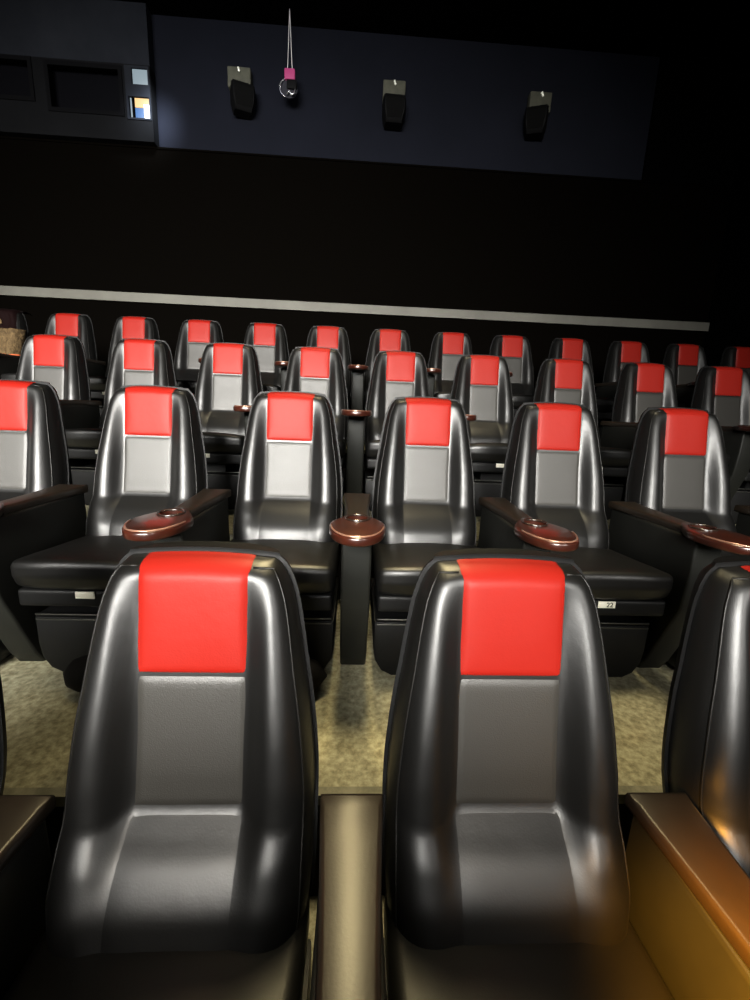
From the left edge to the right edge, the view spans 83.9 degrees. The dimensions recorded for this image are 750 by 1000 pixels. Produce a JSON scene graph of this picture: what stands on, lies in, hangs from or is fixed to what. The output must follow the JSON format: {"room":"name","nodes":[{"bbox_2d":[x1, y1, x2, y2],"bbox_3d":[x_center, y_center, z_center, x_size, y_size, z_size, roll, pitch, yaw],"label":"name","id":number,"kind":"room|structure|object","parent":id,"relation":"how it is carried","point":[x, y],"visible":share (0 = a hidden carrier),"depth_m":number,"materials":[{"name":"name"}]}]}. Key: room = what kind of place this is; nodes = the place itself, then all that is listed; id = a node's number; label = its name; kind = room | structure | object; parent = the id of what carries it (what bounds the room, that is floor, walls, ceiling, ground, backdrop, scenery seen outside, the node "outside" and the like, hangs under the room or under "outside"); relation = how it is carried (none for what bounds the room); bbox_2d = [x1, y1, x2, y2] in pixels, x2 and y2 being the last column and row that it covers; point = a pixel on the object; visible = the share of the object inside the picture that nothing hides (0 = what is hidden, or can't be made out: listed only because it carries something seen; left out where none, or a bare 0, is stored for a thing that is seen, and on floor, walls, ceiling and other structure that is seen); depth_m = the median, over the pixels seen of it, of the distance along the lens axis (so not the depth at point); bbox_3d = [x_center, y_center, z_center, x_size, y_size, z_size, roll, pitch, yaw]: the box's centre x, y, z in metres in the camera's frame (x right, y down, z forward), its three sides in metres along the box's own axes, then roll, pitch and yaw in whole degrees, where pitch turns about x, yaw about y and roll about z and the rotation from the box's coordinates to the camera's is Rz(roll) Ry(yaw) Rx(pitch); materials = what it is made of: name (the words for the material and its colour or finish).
{"room":"movie theater","nodes":[
{"label":"movie theater","id":0,"kind":"room"},
{"bbox_2d":[0,0,158,146],"bbox_3d":[-4.004,-4.727,4.567,3.070,1.275,0.130,2,12,-3],"label":"wall","id":1,"kind":"structure","parent":0,"point":[111,31],"depth_m":4.51,"materials":[{"name":"paint"}]},
{"bbox_2d":[0,54,35,101],"bbox_3d":[-4.003,-4.601,4.587,0.560,0.410,0.140,2,12,-3],"label":"window","id":2,"kind":"structure","parent":1,"relation":"in","point":[16,81],"depth_m":4.61,"materials":[{"name":"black glass"}]},
{"bbox_2d":[43,59,124,116],"bbox_3d":[-3.187,-4.527,4.637,0.820,0.470,0.140,2,12,-3],"label":"window","id":3,"kind":"structure","parent":1,"relation":"in","point":[75,92],"depth_m":4.65,"materials":[{"name":"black glass"}]},
{"bbox_2d":[124,65,151,120],"bbox_3d":[-2.618,-4.506,4.668,0.264,0.504,0.136,2,12,-3],"label":"window","id":4,"kind":"structure","parent":1,"relation":"in","point":[137,81],"depth_m":4.60,"materials":[{"name":"multicoloured"}]},
{"bbox_2d":[3,786,662,806],"bbox_3d":[-0.534,0.811,1.141,10.000,0.032,0.028,2,12,-3],"label":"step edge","id":5,"kind":"structure","parent":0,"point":[58,792],"depth_m":1.16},
{"bbox_2d":[0,600,673,787],"bbox_3d":[-0.560,0.743,1.734,10.000,0.150,1.200,2,12,-3],"label":"floor","id":6,"kind":"structure","parent":0,"point":[352,703],"depth_m":1.42,"materials":[{"name":"carpet"}]},
{"bbox_2d":[0,379,69,660],"bbox_3d":[-1.653,0.058,1.714,0.498,1.109,0.715,2,12,-3],"label":"seat","id":7,"kind":"object","parent":6,"relation":"on","point":[34,455],"visible":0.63,"depth_m":1.85,"materials":[{"name":"black leather"}]},
{"bbox_2d":[0,484,87,660],"bbox_3d":[-1.340,0.322,1.584,0.186,0.674,0.702,2,12,-3],"label":"armrest","id":8,"kind":"object","parent":6,"relation":"on","point":[30,523],"visible":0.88,"depth_m":1.57,"materials":[{"name":"black leather"}]},
{"bbox_2d":[10,385,207,671],"bbox_3d":[-1.026,0.077,1.745,0.498,1.109,0.715,2,12,-3],"label":"seat","id":9,"kind":"object","parent":6,"relation":"on","point":[151,455],"visible":0.73,"depth_m":1.83,"materials":[{"name":"black leather"}]},
{"bbox_2d":[10,535,152,589],"bbox_3d":[-1.027,0.228,1.673,0.480,0.156,0.510,2,12,-3],"label":"seat cushion","id":10,"kind":"object","parent":9,"relation":"on","point":[88,562],"depth_m":1.43,"materials":[{"name":"black leather"}]},
{"bbox_2d":[122,489,230,542],"bbox_3d":[-0.711,0.341,1.615,0.186,0.674,0.702,2,12,-3],"label":"armrest","id":11,"kind":"object","parent":6,"relation":"on","point":[204,516],"visible":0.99,"depth_m":1.49,"materials":[{"name":"black leather"}]},
{"bbox_2d":[122,508,193,540],"bbox_3d":[-0.691,0.075,1.356,0.186,0.030,0.309,1,12,-7],"label":"tray","id":12,"kind":"object","parent":11,"relation":"on","point":[166,523],"depth_m":1.29,"materials":[{"name":"brown wood"}]},
{"bbox_2d":[230,391,342,668],"bbox_3d":[-0.396,0.096,1.775,0.498,1.109,0.715,2,12,-3],"label":"seat","id":13,"kind":"object","parent":6,"relation":"on","point":[290,489],"visible":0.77,"depth_m":1.88,"materials":[{"name":"black leather"}]},
{"bbox_2d":[230,539,338,593],"bbox_3d":[-0.397,0.247,1.703,0.480,0.156,0.510,2,12,-3],"label":"seat cushion","id":14,"kind":"object","parent":13,"relation":"on","point":[313,562],"depth_m":1.55,"materials":[{"name":"black leather"}]},
{"bbox_2d":[329,493,385,664],"bbox_3d":[-0.079,0.360,1.645,0.186,0.674,0.702,2,12,-3],"label":"armrest","id":15,"kind":"object","parent":6,"relation":"on","point":[356,530],"visible":1,"depth_m":1.47,"materials":[{"name":"black leather"}]},
{"bbox_2d":[329,513,385,546],"bbox_3d":[-0.058,0.094,1.386,0.186,0.030,0.309,3,12,2],"label":"tray","id":16,"kind":"object","parent":15,"relation":"on","point":[352,529],"depth_m":1.31,"materials":[{"name":"brown"}]},
{"bbox_2d":[370,396,477,674],"bbox_3d":[0.239,0.115,1.806,0.498,1.109,0.715,2,12,-3],"label":"seat","id":17,"kind":"object","parent":6,"relation":"on","point":[423,493],"visible":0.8,"depth_m":1.91,"materials":[{"name":"black leather"}]},
{"bbox_2d":[372,543,477,595],"bbox_3d":[0.238,0.266,1.734,0.480,0.156,0.510,2,12,-3],"label":"seat cushion","id":18,"kind":"object","parent":17,"relation":"on","point":[397,567],"depth_m":1.56,"materials":[{"name":"black leather"}]},
{"bbox_2d":[478,497,578,551],"bbox_3d":[0.549,0.379,1.675,0.186,0.674,0.702,2,12,-3],"label":"armrest","id":19,"kind":"object","parent":6,"relation":"on","point":[503,524],"visible":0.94,"depth_m":1.55,"materials":[{"name":"black leather"}]},
{"bbox_2d":[514,518,578,551],"bbox_3d":[0.569,0.113,1.416,0.186,0.030,0.309,1,12,-7],"label":"tray","id":20,"kind":"object","parent":19,"relation":"on","point":[542,534],"depth_m":1.35,"materials":[{"name":"brown"}]},
{"bbox_2d":[500,402,672,676],"bbox_3d":[0.860,0.134,1.835,0.498,1.109,0.715,2,12,-3],"label":"seat","id":21,"kind":"object","parent":6,"relation":"on","point":[553,471],"visible":0.72,"depth_m":1.93,"materials":[{"name":"black leather"}]},
{"bbox_2d":[550,547,672,599],"bbox_3d":[0.859,0.284,1.764,0.480,0.156,0.510,2,12,-3],"label":"seat cushion","id":22,"kind":"object","parent":21,"relation":"on","point":[610,574],"depth_m":1.53,"materials":[{"name":"black leather"}]},
{"bbox_2d":[608,501,749,667],"bbox_3d":[1.171,0.397,1.705,0.186,0.674,0.702,2,12,-3],"label":"armrest","id":23,"kind":"object","parent":6,"relation":"on","point":[679,548],"visible":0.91,"depth_m":1.62,"materials":[{"name":"black leather"}]},
{"bbox_2d":[681,522,749,554],"bbox_3d":[1.191,0.131,1.446,0.186,0.030,0.309,1,12,-7],"label":"tray","id":24,"kind":"object","parent":23,"relation":"on","point":[711,536],"depth_m":1.41,"materials":[{"name":"brown wood"}]},
{"bbox_2d":[624,407,738,666],"bbox_3d":[1.482,0.152,1.865,0.498,1.109,0.715,2,12,-3],"label":"seat","id":25,"kind":"object","parent":6,"relation":"on","point":[678,465],"visible":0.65,"depth_m":1.99,"materials":[{"name":"black leather"}]},
{"bbox_2d":[720,551,738,556],"bbox_3d":[1.481,0.303,1.794,0.480,0.156,0.510,2,12,-3],"label":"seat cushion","id":26,"kind":"object","parent":25,"relation":"on","point":[723,553],"depth_m":1.84,"materials":[{"name":"black leather"}]},
{"bbox_2d":[734,505,749,535],"bbox_3d":[1.794,0.416,1.735,0.186,0.674,0.702,2,12,-3],"label":"armrest","id":27,"kind":"object","parent":6,"relation":"on","point":[743,520],"visible":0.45,"depth_m":1.97,"materials":[{"name":"black leather"}]},
{"bbox_2d":[45,804,632,895],"bbox_3d":[-0.541,0.990,1.173,10.000,0.327,0.004,2,12,-3],"label":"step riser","id":28,"kind":"structure","parent":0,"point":[54,819],"depth_m":1.18,"materials":[{"name":"black plastic"}]},
{"bbox_2d":[308,895,384,998],"bbox_3d":[-0.502,1.479,0.062,10.000,0.150,2.385,2,12,-3],"label":"floor","id":29,"kind":"structure","parent":0,"point":[313,899],"depth_m":1.17,"materials":[{"name":"carpet"}]},
{"bbox_2d":[0,675,6,794],"bbox_3d":[-1.007,0.685,0.650,0.498,1.109,0.715,2,12,-3],"label":"seat","id":30,"kind":"object","parent":29,"relation":"on","point":[3,736],"visible":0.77,"depth_m":0.86,"materials":[{"name":"black leather"}]},
{"bbox_2d":[0,795,55,999],"bbox_3d":[-0.671,0.950,0.521,0.186,0.674,0.702,2,12,-3],"label":"armrest","id":31,"kind":"object","parent":29,"relation":"on","point":[25,854],"visible":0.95,"depth_m":0.74,"materials":[{"name":"black leather"}]},
{"bbox_2d":[2,541,318,999],"bbox_3d":[-0.361,0.705,0.681,0.498,1.109,0.715,2,12,-3],"label":"seat","id":32,"kind":"object","parent":29,"relation":"on","point":[183,866],"visible":1,"depth_m":0.79,"materials":[{"name":"black leather"}]},
{"bbox_2d":[2,895,309,999],"bbox_3d":[-0.362,0.856,0.609,0.480,0.156,0.510,2,12,-3],"label":"seat cushion","id":33,"kind":"object","parent":32,"relation":"on","point":[228,959],"depth_m":0.71,"materials":[{"name":"black leather"}]},
{"bbox_2d":[309,794,386,999],"bbox_3d":[-0.044,0.969,0.551,0.186,0.674,0.702,2,12,-3],"label":"armrest","id":34,"kind":"object","parent":29,"relation":"on","point":[348,963],"visible":1,"depth_m":0.64,"materials":[{"name":"beige leather"}]},
{"bbox_2d":[382,548,673,999],"bbox_3d":[0.270,0.724,0.711,0.498,1.109,0.715,2,12,-3],"label":"seat","id":35,"kind":"object","parent":29,"relation":"on","point":[505,876],"visible":1,"depth_m":0.82,"materials":[{"name":"black leather"}]},
{"bbox_2d":[384,895,673,999],"bbox_3d":[0.269,0.875,0.639,0.480,0.156,0.510,2,12,-3],"label":"seat cushion","id":36,"kind":"object","parent":35,"relation":"on","point":[577,956],"depth_m":0.73,"materials":[{"name":"black leather"}]},
{"bbox_2d":[625,792,749,999],"bbox_3d":[0.576,0.987,0.581,0.186,0.674,0.702,2,12,-3],"label":"armrest","id":37,"kind":"object","parent":29,"relation":"on","point":[690,896],"visible":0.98,"depth_m":0.72,"materials":[{"name":"brown wood"}]},
{"bbox_2d":[661,555,749,876],"bbox_3d":[0.895,0.742,0.741,0.498,1.109,0.715,2,12,-3],"label":"seat","id":38,"kind":"object","parent":29,"relation":"on","point":[705,756],"visible":0.59,"depth_m":0.86,"materials":[{"name":"black leather"}]},
{"bbox_2d":[0,14,732,409],"bbox_3d":[-0.635,-2.502,5.310,10.000,5.670,0.150,2,12,-3],"label":"wall","id":39,"kind":"structure","parent":0,"point":[73,216],"depth_m":5.01,"materials":[{"name":"black paint"}]},
{"bbox_2d":[227,66,254,119],"bbox_3d":[-1.494,-4.582,4.669,0.280,0.448,0.281,-3,13,-22],"label":"wall speaker","id":40,"kind":"object","parent":39,"relation":"attached to","point":[242,91],"visible":1,"depth_m":4.62,"materials":[{"name":"black plastic"}]},
{"bbox_2d":[234,80,252,106],"bbox_3d":[-1.441,-4.470,4.581,0.200,0.210,0.035,-3,13,-22],"label":"grille","id":41,"kind":"object","parent":40,"relation":"attached to","point":[243,92],"depth_m":4.58,"materials":[{"name":"black fabric"}]},
{"bbox_2d":[0,285,709,331],"bbox_3d":[-0.634,-2.412,5.227,10.000,0.105,0.050,2,12,-3],"label":"trim","id":42,"kind":"structure","parent":39,"relation":"attached to","point":[16,291],"depth_m":5.22,"materials":[{"name":"paint"}]},
{"bbox_2d":[0,136,733,188],"bbox_3d":[-0.571,-3.997,4.900,10.000,0.020,0.012,2,12,-3],"label":"trim","id":43,"kind":"structure","parent":39,"relation":"attached to","point":[1,137],"depth_m":4.92,"materials":[{"name":"black paint"}]},
{"bbox_2d":[382,79,405,130],"bbox_3d":[0.218,-4.516,4.730,0.265,0.448,0.244,2,12,-3],"label":"wall speaker","id":44,"kind":"object","parent":39,"relation":"attached to","point":[393,99],"visible":1,"depth_m":4.71,"materials":[{"name":"black plastic"}]},
{"bbox_2d":[386,94,403,116],"bbox_3d":[0.222,-4.407,4.650,0.200,0.210,0.035,1,12,-5],"label":"grille","id":45,"kind":"object","parent":44,"relation":"attached to","point":[394,102],"depth_m":4.64,"materials":[{"name":"black fabric"}]},
{"bbox_2d":[524,91,551,140],"bbox_3d":[1.881,-4.471,4.833,0.280,0.448,0.281,6,13,17],"label":"wall speaker","id":46,"kind":"object","parent":39,"relation":"attached to","point":[537,111],"visible":1,"depth_m":4.79,"materials":[{"name":"black plastic"}]},
{"bbox_2d":[527,105,545,128],"bbox_3d":[1.830,-4.362,4.741,0.200,0.210,0.035,6,13,17],"label":"grille","id":47,"kind":"object","parent":46,"relation":"attached to","point":[536,115],"depth_m":4.74,"materials":[{"name":"black fabric"}]},
{"bbox_2d":[641,54,749,186],"bbox_3d":[3.867,-4.500,4.985,1.160,1.275,0.050,2,12,-3],"label":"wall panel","id":48,"kind":"structure","parent":39,"relation":"attached to","point":[701,107],"depth_m":4.96,"materials":[{"name":"black"}]},
{"bbox_2d":[85,495,735,539],"bbox_3d":[-0.595,0.134,2.828,10.000,0.150,1.200,2,12,-3],"label":"floor","id":49,"kind":"structure","parent":0,"point":[231,512],"depth_m":2.64,"materials":[{"name":"carpet"}]},
{"bbox_2d":[15,334,90,399],"bbox_3d":[-2.282,-0.568,2.780,0.498,1.109,0.715,2,12,-3],"label":"seat","id":50,"kind":"object","parent":49,"relation":"on","point":[60,361],"visible":0.38,"depth_m":2.91,"materials":[{"name":"black leather"}]},
{"bbox_2d":[60,399,101,484],"bbox_3d":[-1.977,-0.305,2.650,0.186,0.674,0.702,2,12,-3],"label":"armrest","id":51,"kind":"object","parent":49,"relation":"on","point":[76,413],"visible":0.13,"depth_m":2.72,"materials":[{"name":"black leather"}]},
{"bbox_2d":[65,338,176,504],"bbox_3d":[-1.670,-0.550,2.809,0.498,1.109,0.715,2,12,-3],"label":"seat","id":52,"kind":"object","parent":49,"relation":"on","point":[134,361],"visible":0.49,"depth_m":2.92,"materials":[{"name":"black leather"}]},
{"bbox_2d":[65,428,102,448],"bbox_3d":[-1.671,-0.399,2.738,0.480,0.156,0.510,2,12,-3],"label":"seat cushion","id":53,"kind":"object","parent":52,"relation":"on","point":[79,438],"depth_m":2.48,"materials":[{"name":"black leather"}]},
{"bbox_2d":[195,343,262,509],"bbox_3d":[-1.054,-0.532,2.839,0.498,1.109,0.715,2,12,-3],"label":"seat","id":54,"kind":"object","parent":49,"relation":"on","point":[229,375],"visible":0.59,"depth_m":2.95,"materials":[{"name":"black leather"}]},
{"bbox_2d":[203,432,244,452],"bbox_3d":[-1.055,-0.381,2.767,0.480,0.156,0.510,2,12,-3],"label":"seat cushion","id":55,"kind":"object","parent":54,"relation":"on","point":[214,442],"depth_m":2.53,"materials":[{"name":"black leather"}]},
{"bbox_2d":[233,405,250,433],"bbox_3d":[-0.747,-0.268,2.709,0.186,0.674,0.702,2,12,-3],"label":"armrest","id":56,"kind":"object","parent":49,"relation":"on","point":[246,409],"visible":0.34,"depth_m":2.32,"materials":[{"name":"brown plastic"}]},
{"bbox_2d":[233,405,250,411],"bbox_3d":[-0.726,-0.537,2.449,0.186,0.036,0.310,2,12,-3],"label":"tray","id":57,"kind":"object","parent":56,"relation":"on","point":[238,408],"depth_m":2.30,"materials":[{"name":"brown wood"}]},
{"bbox_2d":[283,347,347,500],"bbox_3d":[-0.438,-0.513,2.869,0.498,1.109,0.715,2,12,-3],"label":"seat","id":58,"kind":"object","parent":49,"relation":"on","point":[320,370],"visible":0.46,"depth_m":2.99,"materials":[{"name":"black leather"}]},
{"bbox_2d":[338,439,345,456],"bbox_3d":[-0.439,-0.362,2.797,0.480,0.156,0.510,2,12,-3],"label":"seat cushion","id":59,"kind":"object","parent":58,"relation":"on","point":[342,442],"depth_m":2.58,"materials":[{"name":"black leather"}]},
{"bbox_2d":[341,409,371,492],"bbox_3d":[-0.130,-0.249,2.738,0.186,0.674,0.702,2,12,-3],"label":"armrest","id":60,"kind":"object","parent":49,"relation":"on","point":[356,418],"visible":0.95,"depth_m":2.55,"materials":[{"name":"black leather"}]},
{"bbox_2d":[341,409,371,416],"bbox_3d":[-0.110,-0.519,2.479,0.186,0.036,0.310,2,12,-3],"label":"tray","id":61,"kind":"object","parent":60,"relation":"on","point":[351,412],"depth_m":2.35,"materials":[{"name":"brown"}]},
{"bbox_2d":[364,351,429,511],"bbox_3d":[0.179,-0.495,2.898,0.498,1.109,0.715,2,12,-3],"label":"seat","id":62,"kind":"object","parent":49,"relation":"on","point":[394,374],"visible":0.49,"depth_m":3.02,"materials":[{"name":"black leather"}]},
{"bbox_2d":[365,440,379,457],"bbox_3d":[0.178,-0.344,2.827,0.480,0.156,0.510,2,12,-3],"label":"seat cushion","id":63,"kind":"object","parent":62,"relation":"on","point":[371,446],"depth_m":2.58,"materials":[{"name":"black leather"}]},
{"bbox_2d":[450,354,513,516],"bbox_3d":[0.797,-0.476,2.928,0.498,1.109,0.715,2,12,-3],"label":"seat","id":64,"kind":"object","parent":49,"relation":"on","point":[481,383],"visible":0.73,"depth_m":3.04,"materials":[{"name":"black leather"}]},
{"bbox_2d":[470,443,507,462],"bbox_3d":[0.796,-0.325,2.857,0.480,0.156,0.510,2,12,-3],"label":"seat cushion","id":65,"kind":"object","parent":64,"relation":"on","point":[480,452],"depth_m":2.60,"materials":[{"name":"black leather"}]},
{"bbox_2d":[533,358,631,519],"bbox_3d":[1.428,-0.457,2.959,0.498,1.109,0.715,2,12,-3],"label":"seat","id":66,"kind":"object","parent":49,"relation":"on","point":[558,379],"visible":0.36,"depth_m":3.08,"materials":[{"name":"black leather"}]},
{"bbox_2d":[600,447,631,466],"bbox_3d":[1.427,-0.306,2.887,0.480,0.156,0.510,2,12,-3],"label":"seat cushion","id":67,"kind":"object","parent":66,"relation":"on","point":[610,457],"depth_m":2.64,"materials":[{"name":"black leather"}]},
{"bbox_2d":[600,421,637,500],"bbox_3d":[1.740,-0.194,2.828,0.186,0.674,0.702,2,12,-3],"label":"armrest","id":68,"kind":"object","parent":49,"relation":"on","point":[615,434],"visible":0.09,"depth_m":2.90,"materials":[{"name":"black leather"}]},
{"bbox_2d":[611,362,729,463],"bbox_3d":[2.053,-0.439,2.989,0.498,1.109,0.715,2,12,-3],"label":"seat","id":69,"kind":"object","parent":49,"relation":"on","point":[641,386],"visible":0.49,"depth_m":3.11,"materials":[{"name":"black leather"}]},
{"bbox_2d":[690,366,749,523],"bbox_3d":[2.662,-0.420,3.018,0.498,1.109,0.715,2,12,-3],"label":"seat","id":70,"kind":"object","parent":49,"relation":"on","point":[724,391],"visible":0.47,"depth_m":3.14,"materials":[{"name":"black leather"}]},
{"bbox_2d":[721,425,749,499],"bbox_3d":[2.357,-0.175,2.858,0.186,0.674,0.702,2,12,-3],"label":"armrest","id":71,"kind":"object","parent":49,"relation":"on","point":[737,441],"visible":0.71,"depth_m":2.69,"materials":[{"name":"black leather"}]},
{"bbox_2d":[114,0,749,60],"bbox_3d":[-0.377,-4.579,1.224,10.300,0.150,7.250,2,12,-3],"label":"ceiling","id":72,"kind":"structure","parent":0,"point":[701,28],"depth_m":4.48,"materials":[{"name":"black"}]},
{"bbox_2d":[279,8,297,98],"bbox_3d":[-0.941,-4.832,4.517,0.199,0.803,0.060,2,12,-3],"label":"hanging ornament","id":73,"kind":"object","parent":72,"relation":"hanging from","point":[289,89],"visible":1,"depth_m":4.56,"materials":[{"name":"white"}]},
{"bbox_2d":[702,113,749,365],"bbox_3d":[4.575,-1.586,2.090,0.150,5.670,7.250,2,12,-3],"label":"wall","id":74,"kind":"structure","parent":0,"point":[729,312],"depth_m":5.10,"materials":[{"name":"black paint"}]},
{"bbox_2d":[230,540,373,599],"bbox_3d":[-0.575,0.382,2.267,10.000,0.327,0.004,2,12,-3],"label":"trim","id":75,"kind":"structure","parent":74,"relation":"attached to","point":[338,574],"depth_m":2.28,"materials":[{"name":"black plastic"}]},
{"bbox_2d":[236,453,367,492],"bbox_3d":[-0.610,-0.227,3.361,10.000,0.327,0.004,2,12,-3],"label":"trim","id":76,"kind":"structure","parent":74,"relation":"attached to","point":[345,461],"depth_m":3.37,"materials":[{"name":"black plastic"}]},
{"bbox_3d":[-0.652,-0.595,4.466,10.000,0.150,2.315,2,12,-3],"label":"floor","id":77,"kind":"structure","parent":0,"visible":0},
{"bbox_2d":[0,353,19,378],"bbox_3d":[-3.251,-0.951,3.684,0.186,0.674,0.702,2,12,-3],"label":"armrest","id":78,"kind":"object","parent":77,"relation":"on","point":[8,363],"visible":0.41,"depth_m":3.63,"materials":[{"name":"black leather"}]},
{"bbox_2d":[16,312,29,339],"bbox_3d":[-3.558,-1.214,3.814,0.498,1.109,0.715,2,12,-3],"label":"seat","id":79,"kind":"object","parent":77,"relation":"on","point":[21,323],"visible":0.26,"depth_m":3.98,"materials":[{"name":"black leather"}]},
{"bbox_2d":[0,308,31,355],"bbox_3d":[-3.555,-1.578,3.992,0.464,0.494,0.410,2,12,-3],"label":"jacket","id":80,"kind":"object","parent":79,"relation":"on","point":[12,339],"visible":0.74,"depth_m":3.91,"materials":[{"name":"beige fabric"}]},
{"bbox_2d":[1,313,96,378],"bbox_3d":[-2.944,-1.196,3.844,0.498,1.109,0.715,2,12,-3],"label":"seat","id":81,"kind":"object","parent":77,"relation":"on","point":[80,326],"visible":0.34,"depth_m":3.97,"materials":[{"name":"black leather"}]},
{"bbox_2d":[86,359,105,406],"bbox_3d":[-2.635,-0.932,3.714,0.186,0.674,0.702,2,12,-3],"label":"armrest","id":82,"kind":"object","parent":77,"relation":"on","point":[95,367],"visible":0.06,"depth_m":3.87,"materials":[{"name":"black leather"}]},
{"bbox_2d":[89,316,159,417],"bbox_3d":[-2.325,-1.177,3.874,0.498,1.109,0.715,2,12,-3],"label":"seat","id":83,"kind":"object","parent":77,"relation":"on","point":[125,327],"visible":0.3,"depth_m":3.99,"materials":[{"name":"black leather"}]},
{"bbox_2d":[89,376,106,390],"bbox_3d":[-2.326,-1.026,3.802,0.480,0.156,0.510,2,12,-3],"label":"seat cushion","id":84,"kind":"object","parent":83,"relation":"on","point":[97,383],"depth_m":3.55,"materials":[{"name":"black leather"}]},
{"bbox_2d":[174,319,223,395],"bbox_3d":[-1.709,-1.159,3.903,0.498,1.109,0.715,2,12,-3],"label":"seat","id":85,"kind":"object","parent":77,"relation":"on","point":[195,335],"visible":0.43,"depth_m":4.02,"materials":[{"name":"black leather"}]},
{"bbox_2d":[176,380,196,394],"bbox_3d":[-1.710,-1.008,3.832,0.480,0.156,0.510,2,12,-3],"label":"seat cushion","id":86,"kind":"object","parent":85,"relation":"on","point":[191,384],"depth_m":3.58,"materials":[{"name":"black leather"}]},
{"bbox_2d":[244,323,288,390],"bbox_3d":[-1.083,-1.140,3.933,0.498,1.109,0.715,2,12,-3],"label":"seat","id":87,"kind":"object","parent":77,"relation":"on","point":[269,340],"visible":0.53,"depth_m":4.06,"materials":[{"name":"black leather"}]},
{"bbox_2d":[262,384,280,390],"bbox_3d":[-1.084,-0.989,3.862,0.480,0.156,0.510,2,12,-3],"label":"seat cushion","id":88,"kind":"object","parent":87,"relation":"on","point":[266,387],"depth_m":3.62,"materials":[{"name":"black leather"}]},
{"bbox_2d":[274,361,287,390],"bbox_3d":[-0.778,-0.877,3.803,0.186,0.674,0.702,2,12,-3],"label":"armrest","id":89,"kind":"object","parent":77,"relation":"on","point":[282,365],"visible":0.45,"depth_m":3.58,"materials":[{"name":"black leather"}]},
{"bbox_2d":[306,326,351,409],"bbox_3d":[-0.472,-1.122,3.963,0.498,1.109,0.715,2,12,-3],"label":"seat","id":90,"kind":"object","parent":77,"relation":"on","point":[334,337],"visible":0.37,"depth_m":4.08,"materials":[{"name":"black leather"}]},
{"bbox_2d":[347,365,368,409],"bbox_3d":[-0.165,-0.858,3.833,0.186,0.674,0.702,2,12,-3],"label":"armrest","id":91,"kind":"object","parent":77,"relation":"on","point":[358,371],"visible":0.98,"depth_m":3.63,"materials":[{"name":"black leather"}]},
{"bbox_2d":[347,365,368,371],"bbox_3d":[-0.145,-1.125,3.574,0.186,0.030,0.309,1,12,-7],"label":"tray","id":92,"kind":"object","parent":91,"relation":"on","point":[354,368],"depth_m":3.47,"materials":[{"name":"brown wood"}]},
{"bbox_2d":[364,329,410,407],"bbox_3d":[0.143,-1.104,3.993,0.498,1.109,0.715,2,12,-3],"label":"seat","id":93,"kind":"object","parent":77,"relation":"on","point":[380,339],"visible":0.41,"depth_m":4.11,"materials":[{"name":"black leather"}]},
{"bbox_2d":[427,368,440,396],"bbox_3d":[0.456,-0.840,3.862,0.186,0.674,0.702,2,12,-3],"label":"armrest","id":94,"kind":"object","parent":77,"relation":"on","point":[432,372],"visible":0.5,"depth_m":3.64,"materials":[{"name":"black leather"}]},
{"bbox_2d":[427,332,472,398],"bbox_3d":[0.770,-1.085,4.023,0.498,1.109,0.715,2,12,-3],"label":"seat","id":95,"kind":"object","parent":77,"relation":"on","point":[447,348],"visible":0.4,"depth_m":4.15,"materials":[{"name":"black leather"}]},
{"bbox_2d":[434,392,450,398],"bbox_3d":[0.769,-0.934,3.951,0.480,0.156,0.510,2,12,-3],"label":"seat cushion","id":96,"kind":"object","parent":95,"relation":"on","point":[436,394],"depth_m":3.69,"materials":[{"name":"black leather"}]},
{"bbox_2d":[489,335,534,416],"bbox_3d":[1.370,-1.067,4.052,0.498,1.109,0.715,2,12,-3],"label":"seat","id":97,"kind":"object","parent":77,"relation":"on","point":[516,350],"visible":0.38,"depth_m":4.17,"materials":[{"name":"black leather"}]},
{"bbox_2d":[513,395,533,407],"bbox_3d":[1.369,-0.916,3.980,0.480,0.156,0.510,2,12,-3],"label":"seat cushion","id":98,"kind":"object","parent":97,"relation":"on","point":[518,400],"depth_m":3.72,"materials":[{"name":"black leather"}]},
{"bbox_2d":[548,338,613,439],"bbox_3d":[1.986,-1.048,4.081,0.498,1.109,0.715,2,12,-3],"label":"seat","id":99,"kind":"object","parent":77,"relation":"on","point":[565,348],"visible":0.31,"depth_m":4.20,"materials":[{"name":"black leather"}]},
{"bbox_2d":[596,398,613,411],"bbox_3d":[1.985,-0.897,4.010,0.480,0.156,0.510,2,12,-3],"label":"seat cushion","id":100,"kind":"object","parent":99,"relation":"on","point":[603,404],"depth_m":3.76,"materials":[{"name":"black leather"}]},
{"bbox_2d":[595,382,616,426],"bbox_3d":[2.291,-0.785,3.951,0.186,0.674,0.702,2,12,-3],"label":"armrest","id":101,"kind":"object","parent":77,"relation":"on","point":[603,390],"visible":0.14,"depth_m":4.06,"materials":[{"name":"black leather"}]},
{"bbox_2d":[603,341,684,407],"bbox_3d":[2.597,-1.030,4.111,0.498,1.109,0.715,2,12,-3],"label":"seat","id":102,"kind":"object","parent":77,"relation":"on","point":[620,353],"visible":0.32,"depth_m":4.23,"materials":[{"name":"black leather"}]},
{"bbox_2d":[662,344,706,384],"bbox_3d":[3.200,-1.012,4.140,0.498,1.109,0.715,2,12,-3],"label":"seat","id":103,"kind":"object","parent":77,"relation":"on","point":[685,361],"visible":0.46,"depth_m":4.27,"materials":[{"name":"black leather"}]},
{"bbox_2d":[719,346,749,374],"bbox_3d":[3.813,-0.994,4.169,0.498,1.109,0.715,2,12,-3],"label":"seat","id":104,"kind":"object","parent":77,"relation":"on","point":[733,356],"visible":0.3,"depth_m":4.29,"materials":[{"name":"black leather"}]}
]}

